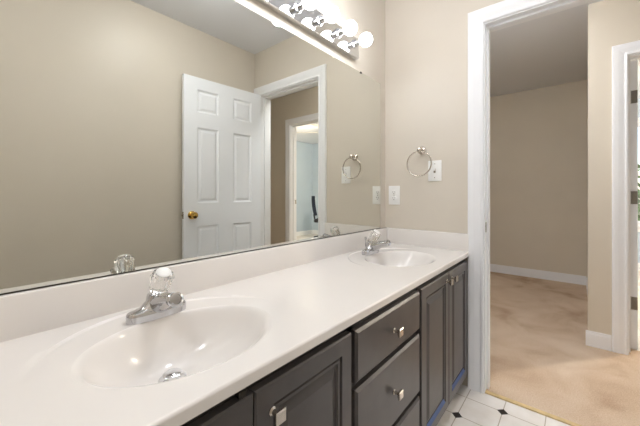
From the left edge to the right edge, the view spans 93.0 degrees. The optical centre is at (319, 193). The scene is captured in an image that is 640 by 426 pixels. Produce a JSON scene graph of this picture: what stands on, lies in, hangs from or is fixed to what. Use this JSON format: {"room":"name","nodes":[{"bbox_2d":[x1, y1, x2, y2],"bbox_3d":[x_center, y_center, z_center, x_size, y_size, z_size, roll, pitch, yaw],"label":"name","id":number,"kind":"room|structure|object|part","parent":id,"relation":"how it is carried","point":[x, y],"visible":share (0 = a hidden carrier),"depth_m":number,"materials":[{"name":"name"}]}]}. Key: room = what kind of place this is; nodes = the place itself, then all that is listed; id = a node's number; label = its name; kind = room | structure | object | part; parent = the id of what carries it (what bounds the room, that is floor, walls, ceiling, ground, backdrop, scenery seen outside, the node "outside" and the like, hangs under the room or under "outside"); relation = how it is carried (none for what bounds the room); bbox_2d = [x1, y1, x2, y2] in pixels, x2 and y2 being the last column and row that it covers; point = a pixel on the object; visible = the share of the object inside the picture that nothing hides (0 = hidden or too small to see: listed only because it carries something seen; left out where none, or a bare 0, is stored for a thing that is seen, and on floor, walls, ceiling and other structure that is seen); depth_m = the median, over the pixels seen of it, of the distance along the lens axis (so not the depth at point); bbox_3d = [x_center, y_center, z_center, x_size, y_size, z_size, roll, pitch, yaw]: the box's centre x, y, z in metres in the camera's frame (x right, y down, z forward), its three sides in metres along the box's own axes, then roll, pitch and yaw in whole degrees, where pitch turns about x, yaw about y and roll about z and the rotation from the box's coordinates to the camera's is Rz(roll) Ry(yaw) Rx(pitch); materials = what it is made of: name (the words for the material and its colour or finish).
{"room":"bathroom","nodes":[
{"label":"bathroom","id":0,"kind":"room"},
{"bbox_2d":[234,0,384,227],"bbox_3d":[-0.524,-0.134,1.006,0.114,2.670,3.120,0,0,40],"label":"wall","id":1,"kind":"structure","parent":0,"point":[369,15],"depth_m":1.89,"materials":[{"name":"beige paint"}]},
{"bbox_2d":[0,0,379,294],"bbox_3d":[-0.184,-0.253,1.315,0.009,0.959,1.812,0,0,40],"label":"wall mirror","id":2,"kind":"object","parent":1,"relation":"attached to","point":[136,135],"visible":1,"depth_m":0.95,"materials":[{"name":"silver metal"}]},
{"bbox_2d":[0,227,387,342],"bbox_3d":[-0.157,0.279,1.336,0.024,0.104,1.899,0,0,40],"label":"backsplash","id":3,"kind":"structure","parent":1,"relation":"attached to","point":[29,312],"depth_m":0.87,"materials":[{"name":"stone"}]},
{"bbox_2d":[256,0,372,59],"bbox_3d":[-0.120,-0.839,1.286,0.143,0.112,1.174,0,0,40],"label":"vanity light","id":4,"kind":"object","parent":1,"relation":"attached to","point":[303,13],"visible":1,"depth_m":1.47,"materials":[{"name":"white glass"}]},
{"bbox_2d":[294,0,318,12],"bbox_3d":[-0.057,-0.842,1.337,0.112,0.072,0.072,0,0,40],"label":"bulb","id":5,"kind":"object","parent":4,"relation":"attached to","point":[300,6],"depth_m":1.33,"materials":[{"name":"white glass"}]},
{"bbox_2d":[316,6,339,25],"bbox_3d":[0.041,-0.850,1.454,0.112,0.072,0.072,0,0,40],"label":"bulb","id":6,"kind":"object","parent":4,"relation":"attached to","point":[331,15],"depth_m":1.43,"materials":[{"name":"white glass"}]},
{"bbox_2d":[336,20,356,37],"bbox_3d":[0.140,-0.850,1.571,0.112,0.072,0.072,0,0,40],"label":"bulb","id":7,"kind":"object","parent":4,"relation":"attached to","point":[349,28],"depth_m":1.54,"materials":[{"name":"white glass"}]},
{"bbox_2d":[352,32,372,48],"bbox_3d":[0.238,-0.850,1.688,0.112,0.072,0.072,0,0,40],"label":"bulb","id":8,"kind":"object","parent":4,"relation":"attached to","point":[365,39],"depth_m":1.66,"materials":[{"name":"white glass"}]},
{"bbox_2d":[385,0,503,385],"bbox_3d":[1.788,-0.084,1.024,3.406,2.570,0.120,0,0,40],"label":"wall","id":9,"kind":"structure","parent":0,"point":[426,41],"depth_m":1.89,"materials":[{"name":"beige paint"}]},
{"bbox_2d":[389,186,399,204],"bbox_3d":[0.494,0.009,2.025,0.080,0.125,0.009,0,0,40],"label":"wall outlet","id":10,"kind":"object","parent":9,"relation":"attached to","point":[394,191],"visible":1,"depth_m":2.02,"materials":[{"name":"white plastic"}]},
{"bbox_2d":[406,146,431,176],"bbox_3d":[0.621,-0.201,1.885,0.160,0.191,0.060,0,0,40],"label":"towel ring","id":11,"kind":"object","parent":9,"relation":"attached to","point":[422,150],"visible":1,"depth_m":1.87,"materials":[{"name":"silver metal"}]},
{"bbox_3d":[0.623,-0.271,1.883,0.052,0.052,0.060,0,0,40],"label":"post","id":12,"kind":"part","parent":11,"relation":"part of","materials":[{"name":"silver metal"}]},
{"bbox_2d":[428,160,441,180],"bbox_3d":[0.696,-0.141,1.849,0.080,0.125,0.018,0,0,40],"label":"light switch","id":13,"kind":"object","parent":9,"relation":"attached to","point":[435,173],"visible":0.98,"depth_m":1.85,"materials":[{"name":"white plastic"}]},
{"bbox_2d":[468,0,596,392],"bbox_3d":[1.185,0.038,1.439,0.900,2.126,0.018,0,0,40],"label":"trim","id":14,"kind":"structure","parent":9,"relation":"attached to","point":[476,19],"depth_m":1.70,"materials":[{"name":"white wood"}]},
{"bbox_2d":[437,270,639,425],"bbox_3d":[2.512,1.147,1.252,4.910,0.108,7.400,0,0,40],"label":"floor","id":15,"kind":"structure","parent":0,"point":[541,358],"depth_m":1.91,"materials":[{"name":"beige carpet"}]},
{"bbox_2d":[182,259,466,425],"bbox_3d":[0.058,0.729,1.170,0.547,0.744,1.872,0,0,40],"label":"vanity cabinet","id":16,"kind":"object","parent":15,"relation":"on","point":[404,363],"visible":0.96,"depth_m":0.94,"materials":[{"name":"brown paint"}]},
{"bbox_3d":[-0.234,0.696,0.456,0.020,0.640,0.320,0,0,40],"label":"door","id":17,"kind":"part","parent":16,"relation":"part of","materials":[{"name":"brown paint"}]},
{"bbox_2d":[0,227,468,425],"bbox_3d":[0.038,0.342,1.173,0.532,0.229,1.899,0,0,40],"label":"countertop","id":18,"kind":"structure","parent":16,"relation":"on","point":[69,354],"depth_m":0.78,"materials":[{"name":"stone"}]},
{"bbox_2d":[126,267,185,324],"bbox_3d":[-0.412,0.264,0.823,0.154,0.134,0.139,0,0,11],"label":"faucet","id":19,"kind":"object","parent":18,"relation":"on","point":[159,303],"visible":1,"depth_m":0.79,"materials":[{"name":"silver metal"}]},
{"bbox_3d":[-0.409,0.288,0.800,0.101,0.071,0.054,0,0,40],"label":"spout","id":20,"kind":"part","parent":19,"relation":"part of","materials":[{"name":"silver metal"}]},
{"bbox_3d":[-0.425,0.235,0.814,0.071,0.074,0.059,0,0,40],"label":"handle","id":21,"kind":"part","parent":19,"relation":"part of","materials":[{"name":"white plastic"}]},
{"bbox_2d":[71,305,272,388],"bbox_3d":[-0.305,0.392,0.705,0.338,0.129,0.424,0,0,40],"label":"basin","id":22,"kind":"object","parent":18,"relation":"in","point":[178,350],"depth_m":0.77,"materials":[{"name":"white ceramic"}]},
{"bbox_2d":[362,229,390,254],"bbox_3d":[0.313,0.264,1.690,0.154,0.134,0.139,0,0,11],"label":"faucet","id":23,"kind":"object","parent":18,"relation":"on","point":[372,246],"visible":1,"depth_m":1.66,"materials":[{"name":"silver metal"}]},
{"bbox_3d":[0.300,0.235,1.682,0.071,0.074,0.059,0,0,40],"label":"handle","id":24,"kind":"part","parent":23,"relation":"part of","materials":[{"name":"white plastic"}]},
{"bbox_3d":[0.317,0.288,1.668,0.101,0.071,0.054,0,0,40],"label":"spout","id":25,"kind":"part","parent":23,"relation":"part of","materials":[{"name":"silver metal"}]},
{"bbox_2d":[365,251,436,266],"bbox_3d":[0.413,0.392,1.561,0.338,0.129,0.424,0,0,40],"label":"basin","id":26,"kind":"object","parent":18,"relation":"in","point":[383,258],"depth_m":1.70,"materials":[{"name":"white ceramic"}]},
{"bbox_3d":[-0.084,0.433,0.597,0.029,0.026,0.026,0,0,40],"label":"knob","id":27,"kind":"part","parent":16,"relation":"part of","materials":[{"name":"silver metal"}]},
{"bbox_3d":[-0.025,0.696,0.706,0.020,0.640,0.326,0,0,40],"label":"door","id":28,"kind":"part","parent":16,"relation":"part of","materials":[{"name":"brown paint"}]},
{"bbox_3d":[0.239,0.660,1.020,0.020,0.226,0.452,0,0,40],"label":"drawer","id":29,"kind":"part","parent":16,"relation":"part of","materials":[{"name":"brown paint"}]},
{"bbox_3d":[0.239,0.455,1.020,0.020,0.148,0.452,0,0,40],"label":"drawer","id":30,"kind":"part","parent":16,"relation":"part of","materials":[{"name":"brown paint"}]},
{"bbox_3d":[0.258,0.660,1.005,0.029,0.026,0.026,0,0,40],"label":"knob","id":31,"kind":"part","parent":16,"relation":"part of","materials":[{"name":"silver metal"}]},
{"bbox_3d":[0.258,0.455,1.005,0.029,0.026,0.026,0,0,40],"label":"knob","id":32,"kind":"part","parent":16,"relation":"part of","materials":[{"name":"silver metal"}]},
{"bbox_3d":[0.239,0.904,1.020,0.020,0.224,0.452,0,0,40],"label":"drawer","id":33,"kind":"part","parent":16,"relation":"part of","materials":[{"name":"brown paint"}]},
{"bbox_3d":[0.501,0.696,1.333,0.020,0.640,0.336,0,0,40],"label":"door","id":34,"kind":"part","parent":16,"relation":"part of","materials":[{"name":"brown paint"}]},
{"bbox_3d":[0.605,0.411,1.419,0.029,0.026,0.026,0,0,40],"label":"knob","id":35,"kind":"part","parent":16,"relation":"part of","materials":[{"name":"silver metal"}]},
{"bbox_3d":[0.716,0.696,1.589,0.020,0.640,0.324,0,0,40],"label":"door","id":36,"kind":"part","parent":16,"relation":"part of","materials":[{"name":"brown paint"}]},
{"bbox_2d":[485,390,581,425],"bbox_3d":[1.198,1.099,1.455,0.728,0.009,0.026,0,0,40],"label":"trim","id":37,"kind":"structure","parent":15,"relation":"on","point":[525,406],"depth_m":1.54,"materials":[{"name":"yellow metal"}]},
{"bbox_2d":[490,79,587,277],"bbox_3d":[2.684,-0.084,4.149,1.450,2.570,0.120,0,0,40],"label":"wall","id":38,"kind":"structure","parent":0,"point":[539,137],"depth_m":3.92,"materials":[{"name":"beige paint"}]},
{"bbox_2d":[490,264,585,284],"bbox_3d":[2.693,1.041,4.053,1.286,0.108,0.014,0,0,40],"label":"baseboard","id":39,"kind":"structure","parent":38,"relation":"attached to","point":[547,275],"depth_m":3.93,"materials":[{"name":"white wood"}]},
{"bbox_2d":[490,0,639,97],"bbox_3d":[3.585,-1.419,2.453,5.010,0.100,4.380,0,0,40],"label":"ceiling","id":40,"kind":"structure","parent":0,"point":[552,49],"depth_m":2.96,"materials":[{"name":"white paint"}]},
{"bbox_2d":[588,0,639,334],"bbox_3d":[2.878,-0.084,1.494,2.342,2.570,0.118,0,0,40],"label":"wall","id":41,"kind":"structure","parent":0,"point":[611,23],"depth_m":2.16,"materials":[{"name":"beige paint"}]},
{"bbox_2d":[586,330,611,350],"bbox_3d":[2.822,1.041,1.455,2.336,0.108,0.014,0,0,40],"label":"baseboard","id":42,"kind":"structure","parent":41,"relation":"attached to","point":[593,339],"depth_m":2.16,"materials":[{"name":"white wood"}]},
{"bbox_2d":[612,40,639,354],"bbox_3d":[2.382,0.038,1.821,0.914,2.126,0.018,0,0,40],"label":"trim","id":43,"kind":"structure","parent":41,"relation":"attached to","point":[620,53],"depth_m":2.08,"materials":[{"name":"white wood"}]},
{"bbox_2d":[631,60,637,349],"bbox_3d":[2.444,0.076,2.421,0.168,2.030,0.743,0,0,39],"label":"door","id":44,"kind":"structure","parent":41,"relation":"in","point":[634,64],"depth_m":2.14,"materials":[{"name":"white paint"}]},
{"bbox_2d":[638,98,639,262],"bbox_3d":[5.514,-0.084,3.641,3.622,2.570,0.120,0,0,40],"label":"wall","id":45,"kind":"structure","parent":0,"point":[638,98],"depth_m":4.35,"materials":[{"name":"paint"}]},
{"bbox_2d":[638,118,639,231],"bbox_3d":[4.977,-0.274,4.027,1.740,1.630,0.140,0,0,40],"label":"window","id":46,"kind":"structure","parent":45,"relation":"in","point":[638,118],"depth_m":4.36,"materials":[{"name":"clear glass"}]},
{"bbox_3d":[2.689,-0.084,2.976,0.065,2.570,1.910,0,0,40],"label":"wall","id":47,"kind":"structure","parent":0,"visible":0},
{"bbox_2d":[586,277,587,297],"bbox_3d":[2.616,1.041,2.950,0.014,0.108,1.774,0,0,40],"label":"baseboard","id":48,"kind":"structure","parent":47,"relation":"attached to","point":[587,277],"depth_m":3.40,"materials":[{"name":"white wood"}]},
{"label":"outside","id":49,"kind":"structure","parent":0,"visible":0},
{"bbox_3d":[12.335,1.551,14.679,38.000,0.100,25.400,0,0,40],"label":"ground","id":50,"kind":"structure","parent":49,"visible":0},
{"bbox_2d":[638,164,639,220],"bbox_3d":[6.771,0.382,6.676,2.412,2.263,2.205,0,0,40],"label":"shrub","id":51,"kind":"object","parent":50,"relation":"on","point":[638,164],"visible":0.02,"depth_m":6.41,"materials":[{"name":"green plant"}]}
]}

